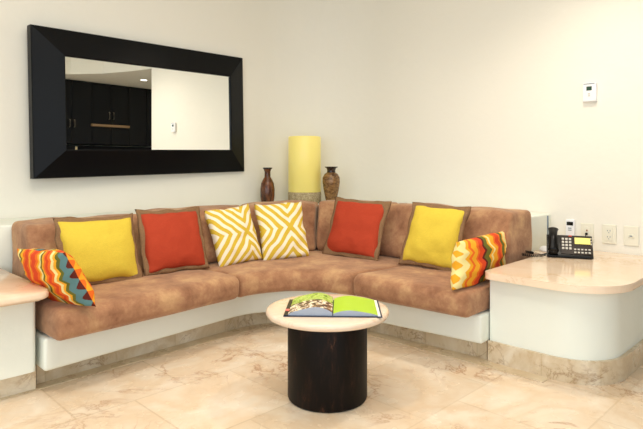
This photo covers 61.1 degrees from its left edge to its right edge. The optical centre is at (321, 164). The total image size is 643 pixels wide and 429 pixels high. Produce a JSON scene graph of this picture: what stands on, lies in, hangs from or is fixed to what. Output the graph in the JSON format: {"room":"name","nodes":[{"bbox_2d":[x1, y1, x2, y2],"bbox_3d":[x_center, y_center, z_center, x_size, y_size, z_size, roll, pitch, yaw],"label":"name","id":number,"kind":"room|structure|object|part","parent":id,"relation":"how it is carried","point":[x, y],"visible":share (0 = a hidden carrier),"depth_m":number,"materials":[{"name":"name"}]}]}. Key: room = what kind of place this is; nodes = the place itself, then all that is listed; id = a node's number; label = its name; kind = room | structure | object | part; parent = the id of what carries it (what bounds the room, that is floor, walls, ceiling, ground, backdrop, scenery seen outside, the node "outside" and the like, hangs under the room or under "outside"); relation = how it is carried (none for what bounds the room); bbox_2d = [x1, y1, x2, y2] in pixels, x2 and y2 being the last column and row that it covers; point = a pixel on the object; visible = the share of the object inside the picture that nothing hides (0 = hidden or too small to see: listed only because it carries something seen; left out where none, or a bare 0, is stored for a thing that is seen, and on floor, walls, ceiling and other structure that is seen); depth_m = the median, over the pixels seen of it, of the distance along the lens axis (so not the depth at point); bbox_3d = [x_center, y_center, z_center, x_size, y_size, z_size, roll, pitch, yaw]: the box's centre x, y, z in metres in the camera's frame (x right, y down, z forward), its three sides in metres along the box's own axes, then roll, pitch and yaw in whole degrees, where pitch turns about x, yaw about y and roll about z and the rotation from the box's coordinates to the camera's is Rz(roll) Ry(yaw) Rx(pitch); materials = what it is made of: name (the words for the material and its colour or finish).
{"room":"hotel room","nodes":[
{"label":"hotel room","id":0,"kind":"room"},
{"bbox_2d":[0,0,320,218],"bbox_3d":[-2.009,-0.350,2.880,5.522,2.600,0.385,0,0,-45],"label":"wall","id":1,"kind":"structure","parent":0,"point":[278,42],"depth_m":3.93,"materials":[{"name":"white paint"}]},
{"bbox_2d":[27,24,243,178],"bbox_3d":[-1.131,-0.377,3.685,0.110,0.885,1.546,0,1,43],"label":"wall mirror","id":2,"kind":"object","parent":1,"relation":"attached to","point":[100,106],"visible":1,"depth_m":3.51,"materials":[{"name":"black wood"}]},
{"bbox_2d":[65,56,229,149],"bbox_3d":[-1.101,-0.377,3.658,0.005,0.559,1.220,0,1,43],"label":"mirror glass","id":3,"kind":"object","parent":2,"relation":"attached to","point":[110,105],"depth_m":3.58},
{"bbox_2d":[0,204,549,273],"bbox_3d":[-0.289,0.627,3.156,2.848,0.645,2.058,0,0,-45],"label":"trim","id":4,"kind":"structure","parent":1,"relation":"attached to","point":[539,220],"depth_m":3.23,"materials":[{"name":"white paint"}]},
{"bbox_2d":[260,167,274,201],"bbox_3d":[-0.425,0.162,4.293,0.114,0.285,0.114,0,0,-45],"label":"vase","id":5,"kind":"object","parent":4,"relation":"on","point":[267,190],"visible":0.86,"depth_m":4.25,"materials":[{"name":"brown ceramic"}]},
{"bbox_2d":[288,136,320,203],"bbox_3d":[-0.135,0.038,4.370,0.265,0.533,0.265,0,0,-45],"label":"table lamp","id":6,"kind":"object","parent":4,"relation":"on","point":[304,152],"visible":0.86,"depth_m":4.26,"materials":[{"name":"yellow fabric"}]},
{"bbox_2d":[322,167,339,200],"bbox_3d":[0.077,0.159,4.292,0.138,0.292,0.138,0,0,-45],"label":"vase","id":7,"kind":"object","parent":4,"relation":"on","point":[331,179],"visible":0.88,"depth_m":4.24,"materials":[{"name":"brown ceramic"}]},
{"bbox_2d":[0,326,642,428],"bbox_3d":[0.674,1.000,1.661,7.900,0.100,6.000,0,0,-45],"label":"floor","id":8,"kind":"structure","parent":0,"point":[238,381],"depth_m":2.22,"materials":[{"name":"stone"}]},
{"bbox_2d":[0,268,48,397],"bbox_3d":[-1.951,0.729,1.875,1.685,0.442,0.760,0,0,-45],"label":"side table","id":9,"kind":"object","parent":8,"relation":"on","point":[18,295],"depth_m":2.21,"materials":[{"name":"white paint"}]},
{"bbox_2d":[0,268,48,306],"bbox_3d":[-1.951,0.524,1.875,1.685,0.032,0.760,0,0,-45],"label":"countertop","id":10,"kind":"structure","parent":9,"relation":"on","point":[14,289],"depth_m":2.21,"materials":[{"name":"stone"}]},
{"bbox_2d":[0,312,548,399],"bbox_3d":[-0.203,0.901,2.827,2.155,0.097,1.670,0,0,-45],"label":"trim","id":11,"kind":"structure","parent":8,"relation":"on","point":[458,345],"depth_m":2.81,"materials":[{"name":"stone"}]},
{"bbox_2d":[35,291,489,370],"bbox_3d":[-0.199,0.784,2.823,2.155,0.139,1.683,0,0,-45],"label":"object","id":12,"kind":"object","parent":11,"relation":"on","point":[50,353],"depth_m":2.66,"materials":[{"name":"white paint"}]},
{"bbox_2d":[35,270,238,340],"bbox_3d":[-0.941,0.644,2.727,0.955,0.139,0.645,0,0,-45],"label":"seat cushion","id":13,"kind":"object","parent":12,"relation":"on","point":[131,301],"visible":0.7,"depth_m":2.47,"materials":[{"name":"beige fabric"}]},
{"bbox_2d":[18,249,95,306],"bbox_3d":[-1.134,0.481,2.324,0.439,0.265,0.170,0,0,37],"label":"throw pillow","id":14,"kind":"object","parent":13,"relation":"on","point":[58,272],"visible":0.91,"depth_m":2.23,"materials":[{"name":"multicoloured fabric"}]},
{"bbox_2d":[11,213,143,279],"bbox_3d":[-1.216,0.428,2.893,0.702,0.308,0.366,0,0,-45],"label":"cushion","id":15,"kind":"object","parent":13,"relation":"on","point":[41,233],"visible":0.24,"depth_m":2.66,"materials":[{"name":"beige fabric"}]},
{"bbox_2d":[53,213,143,286],"bbox_3d":[-1.094,0.419,2.693,0.171,0.343,0.414,0,0,43],"label":"throw pillow","id":16,"kind":"object","parent":13,"relation":"on","point":[104,249],"visible":0.89,"depth_m":2.65,"materials":[{"name":"yellow fabric"}]},
{"bbox_2d":[135,207,209,275],"bbox_3d":[-0.817,0.416,3.002,0.399,0.348,0.168,0,0,-41],"label":"throw pillow","id":17,"kind":"object","parent":13,"relation":"on","point":[171,240],"visible":1,"depth_m":2.95,"materials":[{"name":"red fabric"}]},
{"bbox_2d":[198,250,407,296],"bbox_3d":[-0.079,0.644,3.349,1.224,0.140,0.985,0,0,-45],"label":"seat cushion","id":18,"kind":"object","parent":12,"relation":"on","point":[318,272],"visible":0.61,"depth_m":3.04,"materials":[{"name":"beige fabric"}]},
{"bbox_2d":[148,205,233,262],"bbox_3d":[-0.739,0.419,3.366,0.768,0.326,0.364,0,0,-45],"label":"cushion","id":19,"kind":"object","parent":18,"relation":"on","point":[208,242],"visible":0.13,"depth_m":3.25,"materials":[{"name":"beige fabric"}]},
{"bbox_2d":[204,204,262,266],"bbox_3d":[-0.522,0.421,3.269,0.330,0.360,0.179,0,0,-41],"label":"throw pillow","id":20,"kind":"object","parent":18,"relation":"on","point":[232,230],"visible":0.98,"depth_m":3.21,"materials":[{"name":"yellow fabric"}]},
{"bbox_2d":[240,199,317,251],"bbox_3d":[-0.261,0.414,3.765,0.675,0.335,0.399,0,0,-32],"label":"cushion","id":21,"kind":"object","parent":18,"relation":"on","point":[309,208],"visible":0.38,"depth_m":3.71,"materials":[{"name":"beige fabric"}]},
{"bbox_2d":[255,200,308,259],"bbox_3d":[-0.247,0.409,3.430,0.311,0.362,0.189,0,0,-26],"label":"throw pillow","id":22,"kind":"object","parent":18,"relation":"on","point":[281,226],"visible":1,"depth_m":3.38,"materials":[{"name":"yellow fabric"}]},
{"bbox_2d":[317,199,391,250],"bbox_3d":[0.240,0.413,3.795,0.588,0.338,0.383,0,0,16],"label":"cushion","id":23,"kind":"object","parent":18,"relation":"on","point":[325,208],"visible":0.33,"depth_m":3.72,"materials":[{"name":"beige fabric"}]},
{"bbox_2d":[322,197,390,259],"bbox_3d":[0.220,0.404,3.488,0.426,0.377,0.183,0,0,35],"label":"throw pillow","id":24,"kind":"object","parent":18,"relation":"on","point":[357,227],"visible":1,"depth_m":3.43,"materials":[{"name":"red fabric"}]},
{"bbox_2d":[380,202,455,257],"bbox_3d":[0.596,0.416,3.518,0.356,0.332,0.495,0,0,-45],"label":"cushion","id":25,"kind":"object","parent":18,"relation":"on","point":[398,215],"visible":0.29,"depth_m":3.46,"materials":[{"name":"beige fabric"}]},
{"bbox_2d":[353,264,489,317],"bbox_3d":[0.653,0.645,2.951,0.744,0.138,0.664,0,0,-45],"label":"seat cushion","id":26,"kind":"object","parent":12,"relation":"on","point":[430,289],"visible":0.62,"depth_m":2.70,"materials":[{"name":"beige fabric"}]},
{"bbox_2d":[397,200,470,269],"bbox_3d":[0.642,0.407,3.123,0.389,0.388,0.176,0,0,41],"label":"throw pillow","id":27,"kind":"object","parent":26,"relation":"on","point":[432,233],"visible":0.94,"depth_m":3.07,"materials":[{"name":"yellow fabric"}]},
{"bbox_2d":[450,232,505,291],"bbox_3d":[0.801,0.476,2.749,0.138,0.234,0.576,0,0,39],"label":"throw pillow","id":28,"kind":"object","parent":26,"relation":"on","point":[473,256],"visible":0.88,"depth_m":2.61,"materials":[{"name":"multicoloured fabric"}]},
{"bbox_2d":[456,205,531,264],"bbox_3d":[0.930,0.415,3.180,0.372,0.335,0.483,0,0,-45],"label":"cushion","id":29,"kind":"object","parent":26,"relation":"on","point":[516,225],"visible":0.3,"depth_m":3.04,"materials":[{"name":"beige fabric"}]},
{"bbox_2d":[266,294,388,412],"bbox_3d":[0.024,0.768,2.241,0.504,0.364,0.504,0,0,-45],"label":"coffee table","id":30,"kind":"object","parent":8,"relation":"on","point":[327,356],"visible":0.75,"depth_m":2.09,"materials":[{"name":"wood"}]},
{"bbox_2d":[283,293,381,317],"bbox_3d":[0.048,0.567,2.222,0.382,0.036,0.255,0,0,2],"label":"open book","id":31,"kind":"object","parent":30,"relation":"on","point":[314,304],"visible":1,"depth_m":2.16,"materials":[{"name":"printed glossy paper"},{"name":"cardboard cover"}]},
{"bbox_2d":[485,250,642,384],"bbox_3d":[1.311,0.729,2.804,1.077,0.442,0.690,0,0,-45],"label":"side table","id":32,"kind":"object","parent":8,"relation":"on","point":[579,321],"depth_m":2.46,"materials":[{"name":"white paint"}]},
{"bbox_2d":[539,246,546,251],"bbox_3d":[1.323,0.492,3.219,0.060,0.030,0.104,0,0,-10],"label":"computer mouse","id":33,"kind":"object","parent":32,"relation":"on","point":[542,248],"visible":0.65,"depth_m":3.20,"materials":[{"name":"white plastic"}]},
{"bbox_2d":[522,227,593,258],"bbox_3d":[1.281,0.426,3.015,0.399,0.155,0.178,0,0,22],"label":"telephone","id":34,"kind":"object","parent":32,"relation":"on","point":[567,246],"visible":0.84,"depth_m":2.99,"materials":[{"name":"black plastic"}]},
{"bbox_3d":[1.155,0.490,3.040,0.106,0.027,0.179,0,0,-15],"label":"coiled cord","id":35,"kind":"part","parent":34,"relation":"part of","materials":[{"name":"black plastic"}]},
{"bbox_2d":[485,250,642,293],"bbox_3d":[1.311,0.524,2.804,1.077,0.032,0.690,0,0,-45],"label":"countertop","id":36,"kind":"structure","parent":32,"relation":"on","point":[608,272],"depth_m":2.55,"materials":[{"name":"stone"}]},
{"bbox_2d":[321,0,642,255],"bbox_3d":[1.044,-0.350,3.933,2.704,2.600,0.347,0,0,41],"label":"wall","id":37,"kind":"structure","parent":0,"point":[448,102],"depth_m":3.72,"materials":[{"name":"white paint"}]},
{"bbox_2d":[547,216,548,233],"bbox_3d":[1.409,0.390,3.395,0.016,0.150,0.008,0,0,-45],"label":"trim","id":38,"kind":"structure","parent":37,"relation":"attached to","point":[547,216],"depth_m":3.39,"materials":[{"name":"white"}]},
{"bbox_2d":[566,219,574,235],"bbox_3d":[1.525,0.398,3.338,0.024,0.130,0.052,0,0,-45],"label":"controller","id":39,"kind":"object","parent":37,"relation":"attached to","point":[570,223],"visible":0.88,"depth_m":3.33,"materials":[{"name":"white plastic"}]},
{"bbox_2d":[581,223,593,242],"bbox_3d":[1.590,0.420,3.269,0.032,0.138,0.074,0,0,-45],"label":"phone jack","id":40,"kind":"object","parent":37,"relation":"attached to","point":[587,229],"visible":0.71,"depth_m":3.27,"materials":[{"name":"beige plastic"}]},
{"bbox_2d":[583,82,596,101],"bbox_3d":[1.604,-0.435,3.259,0.027,0.112,0.078,0,0,-45],"label":"thermostat","id":41,"kind":"object","parent":37,"relation":"attached to","point":[589,89],"visible":1,"depth_m":3.25,"materials":[{"name":"white plastic"}]},
{"bbox_2d":[602,224,616,243],"bbox_3d":[1.683,0.405,3.189,0.012,0.112,0.078,0,0,-45],"label":"power outlet","id":42,"kind":"object","parent":37,"relation":"attached to","point":[609,232],"visible":1,"depth_m":3.18,"materials":[{"name":"beige plastic"}]},
{"bbox_2d":[624,226,638,245],"bbox_3d":[1.765,0.405,3.106,0.014,0.112,0.078,0,0,-45],"label":"wall plate","id":43,"kind":"object","parent":37,"relation":"attached to","point":[631,233],"visible":1,"depth_m":3.10,"materials":[{"name":"beige plastic"}]}
]}

